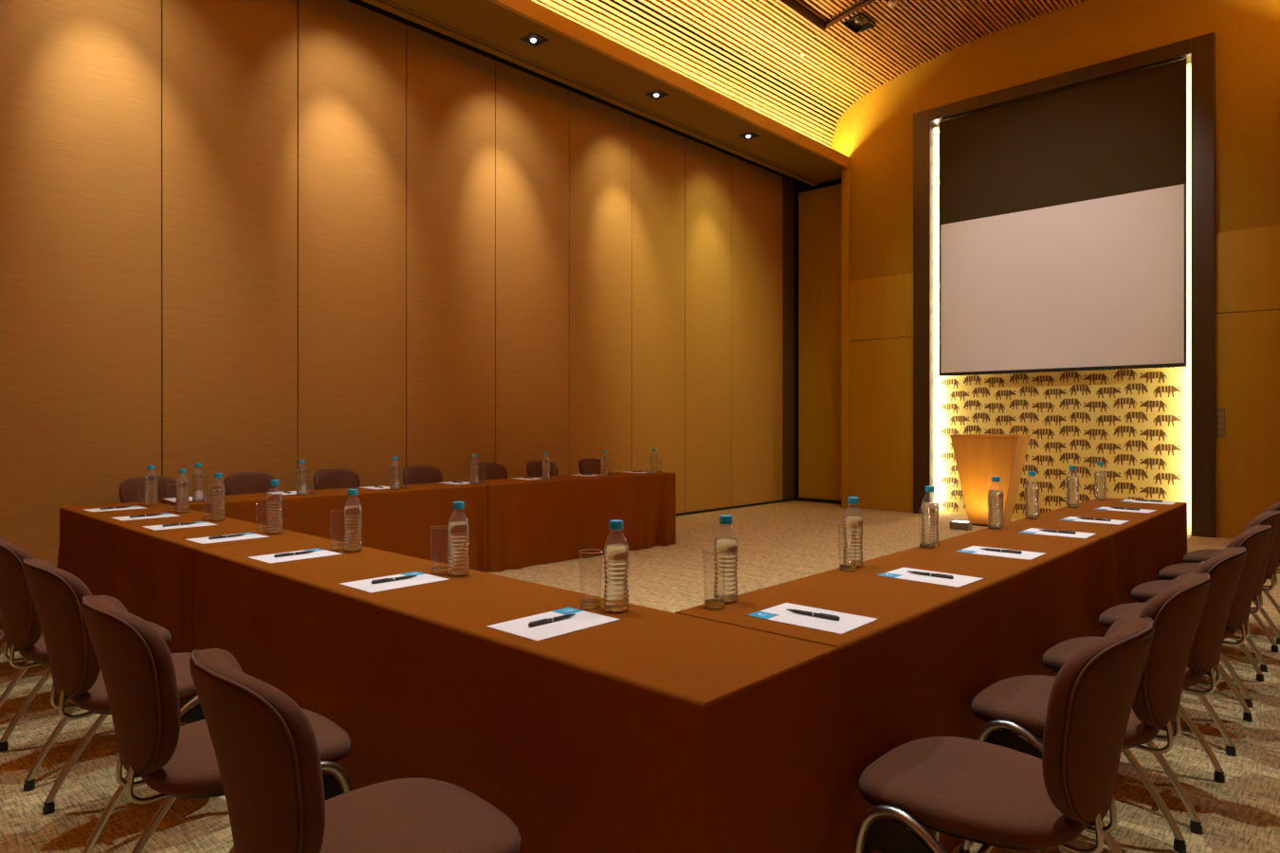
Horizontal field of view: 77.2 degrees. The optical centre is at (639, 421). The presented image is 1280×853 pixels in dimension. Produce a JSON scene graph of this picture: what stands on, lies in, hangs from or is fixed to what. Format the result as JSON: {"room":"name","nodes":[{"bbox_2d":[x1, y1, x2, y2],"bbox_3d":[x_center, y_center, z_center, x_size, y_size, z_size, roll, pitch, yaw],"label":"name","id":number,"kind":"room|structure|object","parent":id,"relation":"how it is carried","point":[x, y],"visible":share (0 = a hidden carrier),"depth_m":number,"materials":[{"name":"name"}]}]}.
{"room":"conference room","nodes":[
{"label":"conference room","id":0,"kind":"room"},
{"bbox_2d":[0,0,794,566],"bbox_3d":[-2.448,-1.400,7.840,0.124,5.400,14.560,0,0,43],"label":"wall","id":1,"kind":"structure","parent":0,"point":[237,236],"depth_m":7.42,"materials":[{"name":"wood"}]},
{"bbox_2d":[361,0,850,185],"bbox_3d":[-1.983,-3.939,7.395,1.210,0.322,14.540,0,0,43],"label":"ceiling soffit","id":2,"kind":"structure","parent":1,"relation":"attached to","point":[575,55],"depth_m":8.86,"materials":[{"name":"orange wood"}]},
{"bbox_2d":[519,32,548,46],"bbox_3d":[-1.053,-3.787,7.978,0.200,0.026,0.200,0,0,43],"label":"recessed light","id":3,"kind":"object","parent":2,"relation":"in","point":[533,39],"visible":1,"depth_m":7.97,"materials":[{"name":"black plastic"}]},
{"bbox_2d":[644,89,669,99],"bbox_3d":[0.199,-3.787,9.326,0.200,0.026,0.200,0,0,43],"label":"recessed light","id":4,"kind":"object","parent":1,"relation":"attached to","point":[657,94],"visible":1,"depth_m":9.31,"materials":[{"name":"black plastic"}]},
{"bbox_2d":[676,498,794,516],"bbox_3d":[-2.431,1.283,7.804,0.058,0.034,14.530,0,0,43],"label":"baseboard","id":5,"kind":"structure","parent":1,"relation":"attached to","point":[787,500],"depth_m":11.85,"materials":[{"name":"black"}]},
{"bbox_2d":[738,131,759,140],"bbox_3d":[1.451,-3.787,10.675,0.200,0.026,0.200,0,0,43],"label":"recessed light","id":6,"kind":"object","parent":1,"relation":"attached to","point":[748,136],"visible":1,"depth_m":10.67,"materials":[{"name":"black plastic"}]},
{"bbox_2d":[0,500,1279,852],"bbox_3d":[0.511,1.350,5.121,8.520,0.100,15.000,0,0,43],"label":"floor","id":7,"kind":"structure","parent":0,"point":[786,541],"depth_m":3.24,"materials":[{"name":"carpet"}]},
{"bbox_2d":[0,595,94,708],"bbox_3d":[-2.745,0.863,3.628,0.523,0.874,0.604,0,0,43],"label":"chair","id":8,"kind":"object","parent":7,"relation":"on","point":[21,672],"visible":0.02,"depth_m":3.38,"materials":[{"name":"silver metal"}]},
{"bbox_2d":[0,537,170,791],"bbox_3d":[-2.197,0.863,3.138,0.523,0.874,0.604,0,0,43],"label":"chair","id":9,"kind":"object","parent":7,"relation":"on","point":[23,632],"visible":0.48,"depth_m":2.90,"materials":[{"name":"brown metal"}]},
{"bbox_2d":[22,558,204,852],"bbox_3d":[-1.649,0.863,2.634,0.523,0.874,0.604,0,0,44],"label":"chair","id":10,"kind":"object","parent":7,"relation":"on","point":[57,594],"visible":0.66,"depth_m":2.40,"materials":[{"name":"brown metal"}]},
{"bbox_2d":[118,475,176,503],"bbox_3d":[-3.569,0.863,5.948,0.604,0.874,0.523,0,0,44],"label":"chair","id":11,"kind":"object","parent":7,"relation":"on","point":[130,490],"visible":0.09,"depth_m":6.04,"materials":[{"name":"brown fabric"}]},
{"bbox_2d":[56,501,311,718],"bbox_3d":[-2.637,0.923,4.487,2.444,0.746,0.658,0,0,43],"label":"tablecloth","id":12,"kind":"object","parent":7,"relation":"on","point":[153,574],"visible":0.47,"depth_m":4.04,"materials":[{"name":"brown fabric"}]},
{"bbox_2d":[82,506,145,511],"bbox_3d":[-3.273,0.548,5.000,0.210,0.002,0.295,0,0,42],"label":"notepaper","id":13,"kind":"object","parent":12,"relation":"on","point":[131,507],"visible":0.87,"depth_m":4.96,"materials":[{"name":"white"}]},
{"bbox_2d":[99,506,130,510],"bbox_3d":[-3.277,0.542,5.010,0.012,0.013,0.166,0,0,41],"label":"ballpoint pen","id":14,"kind":"object","parent":13,"relation":"on","point":[100,508],"visible":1,"depth_m":5.00,"materials":[{"name":"black"}]},
{"bbox_2d":[110,512,181,521],"bbox_3d":[-2.826,0.548,4.584,0.210,0.002,0.295,0,0,42],"label":"notepaper","id":15,"kind":"object","parent":12,"relation":"on","point":[166,515],"visible":0.87,"depth_m":4.57,"materials":[{"name":"white"}]},
{"bbox_2d":[129,513,162,517],"bbox_3d":[-2.830,0.542,4.595,0.012,0.013,0.166,0,0,40],"label":"ballpoint pen","id":16,"kind":"object","parent":15,"relation":"on","point":[150,515],"visible":1,"depth_m":4.58,"materials":[{"name":"black"}]},
{"bbox_2d":[144,465,157,506],"bbox_3d":[-3.175,0.419,5.207,0.075,0.261,0.075,0,0,43],"label":"water bottle","id":17,"kind":"object","parent":12,"relation":"on","point":[151,482],"visible":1,"depth_m":5.18,"materials":[{"name":"plastic"}]},
{"bbox_2d":[142,521,217,530],"bbox_3d":[-2.408,0.548,4.197,0.210,0.002,0.295,0,0,43],"label":"notepaper","id":18,"kind":"object","parent":12,"relation":"on","point":[199,523],"visible":0.89,"depth_m":4.16,"materials":[{"name":"white"}]},
{"bbox_2d":[162,522,197,527],"bbox_3d":[-2.412,0.542,4.207,0.012,0.013,0.166,0,0,42],"label":"ballpoint pen","id":19,"kind":"object","parent":18,"relation":"on","point":[185,523],"visible":1,"depth_m":4.19,"materials":[{"name":"black"}]},
{"bbox_2d":[175,469,189,512],"bbox_3d":[-2.743,0.419,4.805,0.075,0.261,0.075,0,0,-9],"label":"water bottle","id":20,"kind":"object","parent":12,"relation":"on","point":[182,490],"visible":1,"depth_m":4.78,"materials":[{"name":"plastic"}]},
{"bbox_2d":[201,489,211,520],"bbox_3d":[-2.402,0.467,4.457,0.069,0.166,0.069,0,0,43],"label":"glass tumbler","id":21,"kind":"object","parent":12,"relation":"on","point":[205,518],"visible":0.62,"depth_m":4.43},
{"bbox_2d":[210,473,225,521],"bbox_3d":[-2.326,0.419,4.418,0.075,0.261,0.075,0,0,25],"label":"water bottle","id":22,"kind":"object","parent":12,"relation":"on","point":[217,493],"visible":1,"depth_m":4.39,"materials":[{"name":"plastic"}]},
{"bbox_2d":[185,532,269,544],"bbox_3d":[-1.932,0.548,3.754,0.210,0.002,0.295,0,0,41],"label":"notepaper","id":23,"kind":"object","parent":12,"relation":"on","point":[247,536],"visible":0.95,"depth_m":3.72,"materials":[{"name":"white"}]},
{"bbox_2d":[208,533,244,539],"bbox_3d":[-1.936,0.542,3.764,0.012,0.013,0.166,0,0,41],"label":"ballpoint pen","id":24,"kind":"object","parent":23,"relation":"on","point":[239,535],"visible":1,"depth_m":3.75,"materials":[{"name":"black"}]},
{"bbox_2d":[255,497,267,532],"bbox_3d":[-1.860,0.467,3.954,0.069,0.166,0.069,0,0,43],"label":"glass tumbler","id":25,"kind":"object","parent":12,"relation":"on","point":[259,530],"visible":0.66,"depth_m":3.93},
{"bbox_2d":[266,479,283,534],"bbox_3d":[-1.783,0.419,3.914,0.075,0.261,0.075,0,0,-38],"label":"water bottle","id":26,"kind":"object","parent":12,"relation":"on","point":[274,509],"visible":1,"depth_m":3.89,"materials":[{"name":"plastic"}]},
{"bbox_2d":[81,595,352,852],"bbox_3d":[-1.089,0.863,2.088,0.604,0.874,0.523,0,0,-43],"label":"chair","id":27,"kind":"object","parent":7,"relation":"on","point":[136,663],"visible":0.72,"depth_m":1.87,"materials":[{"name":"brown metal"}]},
{"bbox_2d":[222,472,277,494],"bbox_3d":[-3.049,0.863,6.435,0.604,0.874,0.523,0,0,44],"label":"chair","id":28,"kind":"object","parent":7,"relation":"on","point":[246,483],"visible":0.1,"depth_m":6.58,"materials":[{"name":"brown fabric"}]},
{"bbox_2d":[161,482,487,572],"bbox_3d":[-2.344,0.923,6.266,2.345,0.746,0.612,0,0,-43],"label":"tablecloth","id":29,"kind":"object","parent":7,"relation":"on","point":[400,521],"visible":0.44,"depth_m":6.30,"materials":[{"name":"brown fabric"}]},
{"bbox_2d":[192,463,204,502],"bbox_3d":[-3.004,0.419,5.450,0.075,0.261,0.075,0,0,7],"label":"water bottle","id":30,"kind":"object","parent":29,"relation":"on","point":[198,481],"visible":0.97,"depth_m":5.42,"materials":[{"name":"plastic"}]},
{"bbox_2d":[269,491,308,494],"bbox_3d":[-2.682,0.548,6.093,0.210,0.002,0.295,0,0,-43],"label":"notepaper","id":31,"kind":"object","parent":29,"relation":"on","point":[292,492],"visible":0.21,"depth_m":6.06,"materials":[{"name":"white"}]},
{"bbox_2d":[295,459,307,495],"bbox_3d":[-2.499,0.419,5.923,0.075,0.261,0.075,0,0,0],"label":"water bottle","id":32,"kind":"object","parent":29,"relation":"on","point":[301,474],"visible":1,"depth_m":5.90,"materials":[{"name":"plastic"}]},
{"bbox_2d":[360,486,390,490],"bbox_3d":[-2.148,0.548,6.593,0.210,0.002,0.295,0,0,-45],"label":"notepaper","id":33,"kind":"object","parent":29,"relation":"on","point":[368,487],"visible":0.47,"depth_m":6.58,"materials":[{"name":"white"}]},
{"bbox_2d":[389,457,400,490],"bbox_3d":[-1.965,0.419,6.423,0.075,0.261,0.075,0,0,22],"label":"water bottle","id":34,"kind":"object","parent":29,"relation":"on","point":[394,469],"visible":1,"depth_m":6.39,"materials":[{"name":"plastic"}]},
{"bbox_2d":[470,454,478,484],"bbox_3d":[-1.431,0.419,6.923,0.075,0.261,0.075,0,0,-6],"label":"water bottle","id":35,"kind":"object","parent":29,"relation":"on","point":[474,466],"visible":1,"depth_m":6.89,"materials":[{"name":"plastic"}]},
{"bbox_2d":[312,469,360,490],"bbox_3d":[-2.524,0.863,6.927,0.604,0.874,0.523,0,0,42],"label":"chair","id":36,"kind":"object","parent":7,"relation":"on","point":[324,479],"visible":0.15,"depth_m":7.07,"materials":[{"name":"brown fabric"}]},
{"bbox_2d":[189,648,520,852],"bbox_3d":[-0.558,0.863,1.610,0.604,0.874,0.523,0,0,-42],"label":"chair","id":37,"kind":"object","parent":7,"relation":"on","point":[265,747],"visible":1,"depth_m":1.40,"materials":[{"name":"brown fabric"}]},
{"bbox_2d":[402,465,442,484],"bbox_3d":[-1.923,0.863,7.490,0.604,0.874,0.523,0,0,43],"label":"chair","id":38,"kind":"object","parent":7,"relation":"on","point":[416,474],"visible":0.11,"depth_m":7.64,"materials":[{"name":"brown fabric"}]},
{"bbox_2d":[477,462,508,480],"bbox_3d":[-1.375,0.863,8.003,0.604,0.874,0.523,0,0,42],"label":"chair","id":39,"kind":"object","parent":7,"relation":"on","point":[492,470],"visible":0.07,"depth_m":8.18,"materials":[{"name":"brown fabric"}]},
{"bbox_2d":[195,535,840,852],"bbox_3d":[-0.717,0.923,2.704,2.794,0.746,0.586,0,0,43],"label":"tablecloth","id":40,"kind":"object","parent":7,"relation":"on","point":[648,730],"visible":0.83,"depth_m":1.95,"materials":[{"name":"brown fabric"}]},
{"bbox_2d":[248,548,342,564],"bbox_3d":[-1.404,0.548,3.264,0.210,0.002,0.295,0,0,42],"label":"notepaper","id":41,"kind":"object","parent":40,"relation":"on","point":[320,553],"visible":0.92,"depth_m":3.23,"materials":[{"name":"white"}]},
{"bbox_2d":[274,550,315,557],"bbox_3d":[-1.408,0.542,3.274,0.012,0.013,0.166,0,0,43],"label":"ballpoint pen","id":42,"kind":"object","parent":41,"relation":"on","point":[305,552],"visible":1,"depth_m":3.26,"materials":[{"name":"black"}]},
{"bbox_2d":[329,510,344,550],"bbox_3d":[-1.288,0.467,3.423,0.069,0.166,0.069,0,0,43],"label":"glass tumbler","id":43,"kind":"object","parent":40,"relation":"on","point":[337,547],"visible":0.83,"depth_m":3.40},
{"bbox_2d":[343,489,362,552],"bbox_3d":[-1.212,0.419,3.383,0.075,0.261,0.075,0,0,38],"label":"water bottle","id":44,"kind":"object","parent":40,"relation":"on","point":[353,514],"visible":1,"depth_m":3.36,"materials":[{"name":"plastic"}]},
{"bbox_2d":[340,571,449,593],"bbox_3d":[-0.836,0.548,2.737,0.210,0.002,0.295,0,0,42],"label":"notepaper","id":45,"kind":"object","parent":40,"relation":"on","point":[366,585],"visible":0.95,"depth_m":2.72,"materials":[{"name":"white"}]},
{"bbox_2d":[371,575,417,584],"bbox_3d":[-0.840,0.542,2.747,0.166,0.013,0.012,0,0,-44],"label":"ballpoint pen","id":46,"kind":"object","parent":45,"relation":"on","point":[383,580],"visible":1,"depth_m":2.73,"materials":[{"name":"black"}]},
{"bbox_2d":[430,526,448,574],"bbox_3d":[-0.724,0.467,2.899,0.069,0.166,0.069,0,0,43],"label":"glass tumbler","id":47,"kind":"object","parent":40,"relation":"on","point":[440,570],"visible":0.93,"depth_m":2.88,"materials":[{"name":"glass"}]},
{"bbox_2d":[447,501,469,576],"bbox_3d":[-0.647,0.419,2.860,0.075,0.261,0.075,0,0,15],"label":"water bottle","id":48,"kind":"object","parent":40,"relation":"on","point":[458,536],"visible":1,"depth_m":2.83,"materials":[{"name":"plastic"}]},
{"bbox_2d":[487,607,620,641],"bbox_3d":[-0.233,0.548,2.177,0.210,0.002,0.295,0,0,43],"label":"notepaper","id":49,"kind":"object","parent":40,"relation":"on","point":[582,620],"visible":0.95,"depth_m":2.16,"materials":[{"name":"white paper"}]},
{"bbox_2d":[528,614,575,626],"bbox_3d":[-0.237,0.542,2.187,0.012,0.013,0.166,0,0,44],"label":"ballpoint pen","id":50,"kind":"object","parent":49,"relation":"on","point":[553,619],"visible":1,"depth_m":2.17,"materials":[{"name":"black"}]},
{"bbox_2d":[579,548,602,609],"bbox_3d":[-0.145,0.467,2.361,0.069,0.166,0.069,0,0,43],"label":"glass tumbler","id":51,"kind":"object","parent":40,"relation":"on","point":[588,604],"visible":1,"depth_m":2.34,"materials":[{"name":"glass"}]},
{"bbox_2d":[603,520,629,612],"bbox_3d":[-0.068,0.419,2.322,0.075,0.261,0.075,0,0,-39],"label":"water bottle","id":52,"kind":"object","parent":40,"relation":"on","point":[616,557],"visible":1,"depth_m":2.29,"materials":[{"name":"plastic"}]},
{"bbox_2d":[526,460,558,477],"bbox_3d":[-0.899,0.863,8.448,0.604,0.874,0.523,0,0,42],"label":"chair","id":53,"kind":"object","parent":7,"relation":"on","point":[534,468],"visible":0.15,"depth_m":8.55,"materials":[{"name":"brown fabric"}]},
{"bbox_2d":[465,471,676,571],"bbox_3d":[-0.642,0.923,7.859,2.305,0.746,0.662,0,0,-43],"label":"tablecloth","id":54,"kind":"object","parent":7,"relation":"on","point":[531,522],"visible":0.85,"depth_m":7.51,"materials":[{"name":"brown fabric"}]},
{"bbox_2d":[541,452,549,480],"bbox_3d":[-0.875,0.419,7.444,0.075,0.261,0.075,0,0,-8],"label":"water bottle","id":55,"kind":"object","parent":54,"relation":"on","point":[545,465],"visible":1,"depth_m":7.42,"materials":[{"name":"plastic"}]},
{"bbox_2d":[600,450,607,476],"bbox_3d":[-0.355,0.419,7.930,0.075,0.261,0.075,0,0,-19],"label":"water bottle","id":56,"kind":"object","parent":54,"relation":"on","point":[603,460],"visible":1,"depth_m":7.90,"materials":[{"name":"plastic"}]},
{"bbox_2d":[650,448,658,474],"bbox_3d":[0.150,0.419,8.403,0.075,0.261,0.075,0,0,-22],"label":"water bottle","id":57,"kind":"object","parent":54,"relation":"on","point":[654,458],"visible":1,"depth_m":8.38,"materials":[{"name":"plastic"}]},
{"bbox_2d":[578,458,601,474],"bbox_3d":[-0.386,0.863,8.928,0.604,0.874,0.523,0,0,43],"label":"chair","id":58,"kind":"object","parent":7,"relation":"on","point":[585,466],"visible":0.14,"depth_m":9.05,"materials":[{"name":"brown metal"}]},
{"bbox_2d":[675,528,1100,852],"bbox_3d":[1.128,0.923,3.039,0.606,0.746,2.469,0,0,43],"label":"tablecloth","id":59,"kind":"object","parent":7,"relation":"on","point":[915,671],"visible":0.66,"depth_m":2.51,"materials":[{"name":"brown fabric"}]},
{"bbox_2d":[702,548,726,609],"bbox_3d":[0.219,0.467,2.364,0.069,0.166,0.069,0,0,43],"label":"glass tumbler","id":60,"kind":"object","parent":59,"relation":"on","point":[713,604],"visible":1,"depth_m":2.34,"materials":[{"name":"glass"}]},
{"bbox_2d":[713,514,738,602],"bbox_3d":[0.262,0.419,2.445,0.075,0.261,0.075,0,0,21],"label":"water bottle","id":61,"kind":"object","parent":59,"relation":"on","point":[725,564],"visible":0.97,"depth_m":2.42,"materials":[{"name":"plastic"}]},
{"bbox_2d":[746,603,877,634],"bbox_3d":[0.479,0.548,2.239,0.295,0.002,0.210,0,0,42],"label":"notepaper","id":62,"kind":"object","parent":59,"relation":"on","point":[847,623],"visible":1,"depth_m":2.22,"materials":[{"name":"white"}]},
{"bbox_2d":[786,609,840,621],"bbox_3d":[0.483,0.542,2.249,0.166,0.013,0.012,0,0,41],"label":"ballpoint pen","id":63,"kind":"object","parent":62,"relation":"on","point":[821,615],"visible":1,"depth_m":2.23,"materials":[{"name":"black"}]},
{"bbox_2d":[838,524,857,571],"bbox_3d":[0.764,0.467,2.951,0.069,0.166,0.069,0,0,43],"label":"glass tumbler","id":64,"kind":"object","parent":59,"relation":"on","point":[842,567],"visible":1,"depth_m":2.93,"materials":[{"name":"glass"}]},
{"bbox_2d":[842,496,863,567],"bbox_3d":[0.806,0.419,3.031,0.075,0.261,0.075,0,0,29],"label":"water bottle","id":65,"kind":"object","parent":59,"relation":"on","point":[852,554],"visible":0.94,"depth_m":3.00,"materials":[{"name":"plastic"}]},
{"bbox_2d":[918,509,935,548],"bbox_3d":[1.240,0.467,3.464,0.069,0.166,0.069,0,0,43],"label":"glass tumbler","id":66,"kind":"object","parent":59,"relation":"on","point":[922,545],"visible":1,"depth_m":3.44,"materials":[{"name":"glass"}]},
{"bbox_2d":[920,486,938,546],"bbox_3d":[1.283,0.419,3.545,0.075,0.261,0.075,0,0,-30],"label":"water bottle","id":67,"kind":"object","parent":59,"relation":"on","point":[929,518],"visible":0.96,"depth_m":3.52,"materials":[{"name":"plastic"}]},
{"bbox_2d":[877,567,984,587],"bbox_3d":[1.019,0.548,2.820,0.295,0.002,0.210,0,0,44],"label":"notepaper","id":68,"kind":"object","parent":59,"relation":"on","point":[958,581],"visible":1,"depth_m":2.80,"materials":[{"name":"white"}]},
{"bbox_2d":[907,571,953,579],"bbox_3d":[1.023,0.542,2.830,0.166,0.013,0.012,0,0,42],"label":"ballpoint pen","id":69,"kind":"object","parent":68,"relation":"on","point":[915,573],"visible":1,"depth_m":2.81,"materials":[{"name":"black"}]},
{"bbox_2d":[987,495,1002,530],"bbox_3d":[1.798,0.467,4.065,0.069,0.166,0.069,0,0,43],"label":"glass tumbler","id":70,"kind":"object","parent":59,"relation":"on","point":[991,527],"visible":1,"depth_m":4.05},
{"bbox_2d":[955,546,1044,560],"bbox_3d":[1.502,0.548,3.340,0.295,0.002,0.210,0,0,42],"label":"notepaper","id":71,"kind":"object","parent":59,"relation":"on","point":[1029,556],"visible":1,"depth_m":3.32,"materials":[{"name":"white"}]},
{"bbox_2d":[979,548,1022,553],"bbox_3d":[1.505,0.542,3.351,0.166,0.013,0.012,0,0,40],"label":"ballpoint pen","id":72,"kind":"object","parent":71,"relation":"on","point":[986,549],"visible":1,"depth_m":3.34,"materials":[{"name":"black"}]},
{"bbox_2d":[1019,528,1095,538],"bbox_3d":[2.040,0.548,3.919,0.295,0.002,0.210,0,0,41],"label":"notepaper","id":73,"kind":"object","parent":59,"relation":"on","point":[1078,535],"visible":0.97,"depth_m":3.88,"materials":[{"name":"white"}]},
{"bbox_2d":[1039,530,1075,533],"bbox_3d":[2.043,0.542,3.930,0.166,0.013,0.012,0,0,42],"label":"ballpoint pen","id":74,"kind":"object","parent":73,"relation":"on","point":[1052,531],"visible":1,"depth_m":3.92,"materials":[{"name":"black"}]},
{"bbox_2d":[950,520,971,530],"bbox_3d":[3.847,1.253,9.610,0.220,0.094,0.140,0,0,43],"label":"uplight","id":75,"kind":"object","parent":7,"relation":"on","point":[955,524],"visible":1,"depth_m":9.55,"materials":[{"name":"brown"}]},
{"bbox_2d":[950,434,1031,526],"bbox_3d":[4.370,0.735,10.005,0.829,1.130,0.469,0,0,43],"label":"lectern","id":76,"kind":"object","parent":7,"relation":"on","point":[979,458],"visible":0.8,"depth_m":9.86,"materials":[{"name":"brown wood"}]},
{"bbox_2d":[852,617,1154,852],"bbox_3d":[0.836,0.863,1.859,0.604,0.874,0.523,0,0,42],"label":"chair","id":77,"kind":"object","parent":7,"relation":"on","point":[988,795],"visible":1,"depth_m":1.70,"materials":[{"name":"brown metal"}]},
{"bbox_2d":[958,572,1210,852],"bbox_3d":[1.323,0.863,2.375,0.604,0.874,0.523,0,0,42],"label":"chair","id":78,"kind":"object","parent":7,"relation":"on","point":[1018,704],"visible":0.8,"depth_m":2.19,"materials":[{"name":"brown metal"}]},
{"bbox_2d":[1001,497,1187,637],"bbox_3d":[2.740,0.923,4.772,0.639,0.746,2.244,0,0,43],"label":"tablecloth","id":79,"kind":"object","parent":7,"relation":"on","point":[1134,552],"visible":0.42,"depth_m":4.41,"materials":[{"name":"brown fabric"}]},
{"bbox_2d":[987,476,1004,528],"bbox_3d":[1.840,0.419,4.146,0.075,0.261,0.075,0,0,-23],"label":"water bottle","id":80,"kind":"object","parent":79,"relation":"on","point":[996,504],"visible":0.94,"depth_m":4.12,"materials":[{"name":"plastic"}]},
{"bbox_2d":[1024,489,1038,519],"bbox_3d":[2.193,0.467,4.490,0.069,0.166,0.069,0,0,43],"label":"glass tumbler","id":81,"kind":"object","parent":79,"relation":"on","point":[1028,517],"visible":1,"depth_m":4.47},
{"bbox_2d":[1024,471,1039,516],"bbox_3d":[2.235,0.419,4.571,0.075,0.261,0.075,0,0,38],"label":"water bottle","id":82,"kind":"object","parent":79,"relation":"on","point":[1032,495],"visible":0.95,"depth_m":4.54,"materials":[{"name":"plastic"}]},
{"bbox_2d":[1065,465,1078,506],"bbox_3d":[2.786,0.419,5.164,0.075,0.261,0.075,0,0,11],"label":"water bottle","id":83,"kind":"object","parent":79,"relation":"on","point":[1072,488],"visible":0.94,"depth_m":5.14,"materials":[{"name":"plastic"}]},
{"bbox_2d":[1066,480,1078,508],"bbox_3d":[2.744,0.467,5.083,0.069,0.166,0.069,0,0,43],"label":"glass tumbler","id":84,"kind":"object","parent":79,"relation":"on","point":[1069,505],"visible":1,"depth_m":5.06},
{"bbox_2d":[1059,516,1128,525],"bbox_3d":[2.502,0.548,4.418,0.295,0.002,0.210,0,0,43],"label":"notepaper","id":85,"kind":"object","parent":79,"relation":"on","point":[1070,519],"visible":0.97,"depth_m":4.40,"materials":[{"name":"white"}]},
{"bbox_2d":[1077,517,1111,521],"bbox_3d":[2.506,0.542,4.428,0.166,0.013,0.012,0,0,40],"label":"ballpoint pen","id":86,"kind":"object","parent":85,"relation":"on","point":[1091,519],"visible":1,"depth_m":4.41,"materials":[{"name":"black"}]},
{"bbox_2d":[1094,461,1106,497],"bbox_3d":[3.256,0.419,5.669,0.075,0.261,0.075,0,0,-32],"label":"water bottle","id":87,"kind":"object","parent":79,"relation":"on","point":[1100,490],"visible":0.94,"depth_m":5.64,"materials":[{"name":"plastic"}]},
{"bbox_2d":[1093,507,1156,513],"bbox_3d":[2.992,0.548,4.945,0.295,0.002,0.210,0,0,44],"label":"notepaper","id":88,"kind":"object","parent":79,"relation":"on","point":[1100,508],"visible":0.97,"depth_m":4.91,"materials":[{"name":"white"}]},
{"bbox_2d":[1121,499,1175,504],"bbox_3d":[3.448,0.548,5.436,0.295,0.002,0.210,0,0,41],"label":"notepaper","id":89,"kind":"object","parent":79,"relation":"on","point":[1124,501],"visible":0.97,"depth_m":5.43,"materials":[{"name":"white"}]},
{"bbox_2d":[1038,547,1246,834],"bbox_3d":[1.781,0.863,2.849,0.604,0.874,0.523,0,0,43],"label":"chair","id":90,"kind":"object","parent":7,"relation":"on","point":[1225,567],"visible":0.51,"depth_m":2.62,"materials":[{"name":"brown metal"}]},
{"bbox_2d":[1098,525,1271,756],"bbox_3d":[2.325,0.863,3.435,0.604,0.874,0.523,0,0,43],"label":"chair","id":91,"kind":"object","parent":7,"relation":"on","point":[1255,539],"visible":0.51,"depth_m":3.21,"materials":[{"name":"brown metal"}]},
{"bbox_2d":[1131,511,1279,708],"bbox_3d":[2.788,0.863,3.961,0.604,0.874,0.523,0,0,43],"label":"chair","id":92,"kind":"object","parent":7,"relation":"on","point":[1143,593],"visible":0.34,"depth_m":3.77,"materials":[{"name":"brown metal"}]},
{"bbox_2d":[1158,501,1279,672],"bbox_3d":[3.264,0.863,4.474,0.604,0.874,0.523,0,0,44],"label":"chair","id":93,"kind":"object","parent":7,"relation":"on","point":[1172,572],"visible":0.41,"depth_m":4.31,"materials":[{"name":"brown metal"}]},
{"bbox_2d":[1183,500,1279,644],"bbox_3d":[3.746,0.863,4.983,0.604,0.874,0.523,0,0,43],"label":"chair","id":94,"kind":"object","parent":7,"relation":"on","point":[1199,556],"visible":0.13,"depth_m":4.99,"materials":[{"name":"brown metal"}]},
{"bbox_2d":[531,0,1087,148],"bbox_3d":[0.618,-4.704,5.089,8.120,1.692,14.700,0,0,43],"label":"ceiling","id":95,"kind":"structure","parent":0,"point":[839,65],"depth_m":10.14,"materials":[{"name":"brown wood"}]},
{"bbox_2d":[841,10,876,34],"bbox_3d":[2.753,-5.040,10.093,0.270,0.120,0.380,0,0,43],"label":"recessed light","id":96,"kind":"object","parent":95,"relation":"in","point":[858,18],"visible":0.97,"depth_m":10.11,"materials":[{"name":"black plastic"}]},
{"bbox_2d":[887,0,896,7],"bbox_3d":[3.064,-5.057,9.737,0.110,0.055,0.110,0,0,43],"label":"smoke detector","id":97,"kind":"object","parent":95,"relation":"attached to","point":[892,3],"visible":1,"depth_m":9.71,"materials":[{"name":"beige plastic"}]},
{"bbox_2d":[794,178,841,500],"bbox_3d":[2.937,-1.400,12.856,1.190,5.400,0.160,0,0,43],"label":"wall","id":98,"kind":"structure","parent":0,"point":[818,208],"depth_m":12.83,"materials":[{"name":"brown wood"}]},
{"bbox_2d":[794,497,841,504],"bbox_3d":[2.924,1.275,12.746,1.060,0.050,0.040,0,0,43],"label":"baseboard","id":99,"kind":"structure","parent":98,"relation":"attached to","point":[795,499],"depth_m":12.79,"materials":[{"name":"black"}]},
{"bbox_2d":[822,0,1279,538],"bbox_3d":[5.689,-2.000,10.022,7.400,6.600,0.570,0,0,43],"label":"wall","id":100,"kind":"structure","parent":0,"point":[875,132],"depth_m":9.82,"materials":[{"name":"brown wood"}]},
{"bbox_2d":[913,32,1215,537],"bbox_3d":[5.223,-1.515,10.215,3.475,5.630,0.320,0,0,43],"label":"niche","id":101,"kind":"object","parent":100,"relation":"attached to","point":[1152,430],"visible":0.32,"depth_m":10.01,"materials":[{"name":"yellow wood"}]},
{"bbox_2d":[939,366,1180,513],"bbox_3d":[5.276,-1.401,10.342,2.860,5.337,0.001,0,0,43],"label":"print","id":102,"kind":"object","parent":101,"relation":"attached to","point":[1148,432],"depth_m":10.13},
{"bbox_2d":[938,58,1187,376],"bbox_3d":[5.212,-2.389,10.162,2.870,3.533,0.030,0,0,43],"label":"projection screen","id":103,"kind":"object","parent":101,"relation":"hanging from","point":[1063,214],"visible":1,"depth_m":10.00,"materials":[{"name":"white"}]},
{"bbox_2d":[1216,407,1225,438],"bbox_3d":[6.467,0.020,8.925,0.069,0.328,0.016,0,0,43],"label":"wall switch","id":104,"kind":"object","parent":100,"relation":"attached to","point":[1220,411],"visible":1,"depth_m":8.92,"materials":[{"name":"brown"}]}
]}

